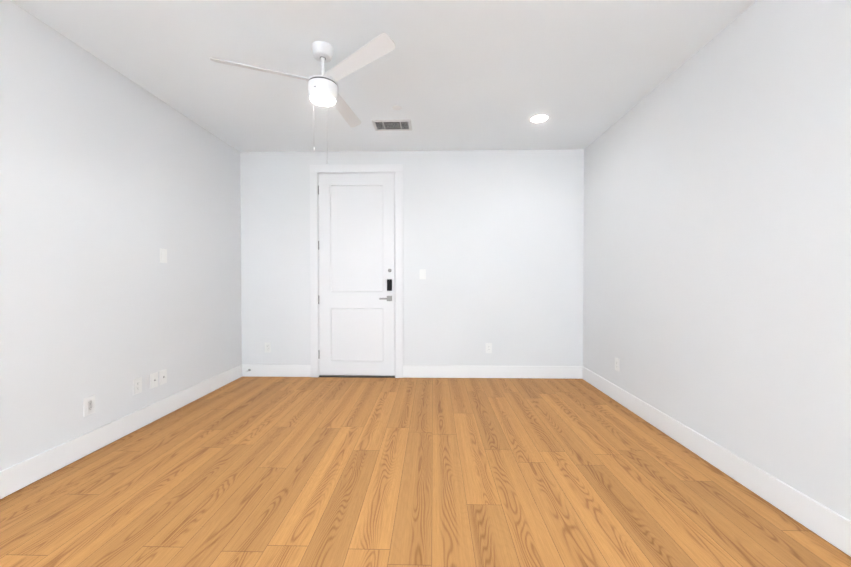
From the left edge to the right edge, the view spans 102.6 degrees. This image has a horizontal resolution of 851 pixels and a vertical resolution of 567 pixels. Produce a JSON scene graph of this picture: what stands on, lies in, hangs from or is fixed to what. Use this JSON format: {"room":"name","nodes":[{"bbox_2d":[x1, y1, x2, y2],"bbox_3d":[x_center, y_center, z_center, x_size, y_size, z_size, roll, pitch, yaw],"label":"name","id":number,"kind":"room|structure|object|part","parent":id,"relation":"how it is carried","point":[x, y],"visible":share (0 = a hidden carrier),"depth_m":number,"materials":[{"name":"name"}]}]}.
{"room":"empty living room","nodes":[
{"label":"empty living room","id":0,"kind":"room"},
{"bbox_2d":[0,0,241,470],"bbox_3d":[-2.372,-0.183,0.458,0.120,2.710,7.570,0,1,1],"label":"wall","id":1,"kind":"structure","parent":0,"point":[113,181],"depth_m":2.36,"materials":[{"name":"paint"}]},
{"bbox_2d":[83,395,94,416],"bbox_3d":[-2.267,0.825,2.300,0.008,0.121,0.076,0,1,1],"label":"electrical outlet","id":2,"kind":"object","parent":1,"relation":"attached to","point":[88,405],"visible":1,"depth_m":2.30,"materials":[{"name":"white plastic"}]},
{"bbox_2d":[0,364,243,498],"bbox_3d":[-2.303,1.095,0.471,0.017,0.146,7.330,0,1,1],"label":"baseboard","id":3,"kind":"structure","parent":1,"relation":"attached to","point":[13,478],"depth_m":2.35,"materials":[{"name":"paint"}]},
{"bbox_2d":[133,377,141,394],"bbox_3d":[-2.259,0.804,2.675,0.008,0.121,0.076,0,1,1],"label":"electrical outlet","id":4,"kind":"object","parent":1,"relation":"attached to","point":[137,385],"visible":1,"depth_m":2.67,"materials":[{"name":"white plastic"}]},
{"bbox_2d":[150,372,157,388],"bbox_3d":[-2.254,0.804,2.833,0.009,0.121,0.076,0,1,1],"label":"outlet","id":5,"kind":"object","parent":1,"relation":"attached to","point":[153,380],"visible":1,"depth_m":2.82,"materials":[{"name":"white plastic"}]},
{"bbox_2d":[159,369,166,384],"bbox_3d":[-2.252,0.803,2.928,0.009,0.121,0.076,0,1,1],"label":"outlet","id":6,"kind":"object","parent":1,"relation":"attached to","point":[162,376],"visible":1,"depth_m":2.92,"materials":[{"name":"white plastic"}]},
{"bbox_2d":[160,248,166,262],"bbox_3d":[-2.251,-0.239,2.931,0.012,0.121,0.076,0,1,1],"label":"switch","id":7,"kind":"object","parent":1,"relation":"attached to","point":[163,255],"visible":1,"depth_m":2.92,"materials":[{"name":"white plastic"}]},
{"bbox_2d":[10,0,756,151],"bbox_3d":[-0.262,-1.588,0.395,4.340,0.100,7.570,0,1,1],"label":"ceiling","id":8,"kind":"structure","parent":0,"point":[451,75],"depth_m":2.38,"materials":[{"name":"paint"}]},
{"bbox_2d":[210,33,394,163],"bbox_3d":[-0.717,-1.169,2.372,1.122,0.780,1.058,0,1,1],"label":"fan","id":9,"kind":"object","parent":8,"relation":"hanging from","point":[322,89],"visible":1,"depth_m":2.17,"materials":[{"name":"white plastic"}]},
{"bbox_3d":[-0.988,-1.333,2.133,0.591,0.041,0.301,0,1,1],"label":"blade","id":10,"kind":"part","parent":9,"relation":"part of","materials":[{"name":"white wood"}]},
{"bbox_3d":[-0.625,-1.338,2.586,0.157,0.041,0.623,0,1,1],"label":"blade","id":11,"kind":"part","parent":9,"relation":"part of","materials":[{"name":"white wood"}]},
{"bbox_3d":[-0.423,-1.332,2.047,0.521,0.041,0.425,0,1,1],"label":"blade","id":12,"kind":"part","parent":9,"relation":"part of","materials":[{"name":"white wood"}]},
{"bbox_2d":[372,119,411,130],"bbox_3d":[-0.328,-1.567,3.378,0.378,0.011,0.225,0,1,1],"label":"ceiling vent","id":13,"kind":"object","parent":8,"relation":"in","point":[394,125],"visible":1,"depth_m":3.39,"materials":[{"name":"white metal"}]},
{"bbox_2d":[392,105,401,109],"bbox_3d":[-0.253,-1.565,3.041,0.086,0.006,0.086,0,1,1],"label":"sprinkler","id":14,"kind":"object","parent":8,"relation":"attached to","point":[396,107],"visible":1,"depth_m":3.03,"materials":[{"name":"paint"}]},
{"bbox_2d":[528,113,549,123],"bbox_3d":[1.081,-1.566,3.241,0.202,0.007,0.202,0,1,1],"label":"recessed light","id":15,"kind":"object","parent":8,"relation":"in","point":[539,118],"visible":1,"depth_m":3.23,"materials":[{"name":"paint"}]},
{"bbox_2d":[240,149,583,378],"bbox_3d":[-0.179,-0.226,4.135,4.100,2.710,0.120,0,1,1],"label":"wall","id":16,"kind":"structure","parent":0,"point":[493,243],"depth_m":4.06,"materials":[{"name":"paint"}]},
{"bbox_2d":[265,343,270,352],"bbox_3d":[-1.908,0.775,4.121,0.076,0.121,0.008,0,1,1],"label":"electrical outlet","id":17,"kind":"object","parent":16,"relation":"attached to","point":[267,347],"visible":1,"depth_m":4.12,"materials":[{"name":"white plastic"}]},
{"bbox_2d":[244,364,310,376],"bbox_3d":[-1.792,1.053,4.117,0.817,0.146,0.017,0,1,1],"label":"baseboard","id":18,"kind":"structure","parent":16,"relation":"attached to","point":[257,370],"depth_m":4.11,"materials":[{"name":"paint"}]},
{"bbox_2d":[310,164,402,377],"bbox_3d":[-0.824,-0.145,4.141,1.116,2.549,0.138,0,1,1],"label":"door frame","id":19,"kind":"structure","parent":16,"relation":"attached to","point":[397,169],"depth_m":4.07,"materials":[{"name":"paint"}]},
{"bbox_2d":[319,173,394,375],"bbox_3d":[-0.826,-0.105,4.089,0.914,2.426,0.096,0,1,1],"label":"door","id":20,"kind":"structure","parent":16,"relation":"in","point":[356,263],"depth_m":4.10,"materials":[{"name":"paint"}]},
{"bbox_3d":[-0.474,0.180,4.062,0.145,0.064,0.052,0,1,1],"label":"lever handle","id":21,"kind":"part","parent":20,"relation":"part of","materials":[{"name":"grey metal"}]},
{"bbox_2d":[387,279,391,290],"bbox_3d":[-0.431,0.018,4.074,0.062,0.138,0.023,0,1,1],"label":"door lock","id":22,"kind":"object","parent":20,"relation":"attached to","point":[389,284],"visible":1,"depth_m":4.06,"materials":[{"name":"black plastic"}]},
{"bbox_2d":[319,375,394,377],"bbox_3d":[-0.824,1.119,4.158,0.920,0.020,0.134,0,1,1],"label":"door sill","id":23,"kind":"structure","parent":16,"relation":"attached to","point":[360,376],"depth_m":4.09,"materials":[{"name":"grey metal"}]},
{"bbox_2d":[420,269,425,278],"bbox_3d":[-0.033,-0.110,4.067,0.076,0.121,0.012,0,1,1],"label":"light switch","id":24,"kind":"object","parent":16,"relation":"attached to","point":[422,273],"visible":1,"depth_m":4.07,"materials":[{"name":"white plastic"}]},
{"bbox_2d":[486,343,491,352],"bbox_3d":[0.754,0.770,4.062,0.076,0.121,0.008,0,1,1],"label":"electrical outlet","id":25,"kind":"object","parent":16,"relation":"attached to","point":[488,347],"visible":1,"depth_m":4.06,"materials":[{"name":"white plastic"}]},
{"bbox_2d":[403,365,579,378],"bbox_3d":[0.791,1.053,4.059,2.117,0.146,0.017,0,1,1],"label":"baseboard","id":26,"kind":"structure","parent":16,"relation":"attached to","point":[409,371],"depth_m":4.05,"materials":[{"name":"paint"}]},
{"bbox_2d":[0,377,850,566],"bbox_3d":[-0.262,1.222,0.427,4.340,0.100,7.570,0,1,1],"label":"floor","id":27,"kind":"structure","parent":0,"point":[367,472],"depth_m":1.89,"materials":[{"name":"brown wood"}]},
{"bbox_2d":[583,0,850,520],"bbox_3d":[1.847,-0.182,0.364,0.120,2.710,7.570,0,1,1],"label":"wall","id":28,"kind":"structure","parent":0,"point":[717,250],"depth_m":1.95,"materials":[{"name":"paint"}]},
{"bbox_2d":[615,358,619,371],"bbox_3d":[1.848,0.782,3.288,0.008,0.121,0.076,0,1,1],"label":"electrical outlet","id":29,"kind":"object","parent":28,"relation":"attached to","point":[617,360],"visible":1,"depth_m":3.28,"materials":[{"name":"white plastic"}]},
{"bbox_2d":[580,366,850,556],"bbox_3d":[1.778,1.096,0.381,0.017,0.146,7.330,0,1,1],"label":"baseboard","id":30,"kind":"structure","parent":28,"relation":"attached to","point":[826,523],"depth_m":1.92,"materials":[{"name":"paint"}]}
]}

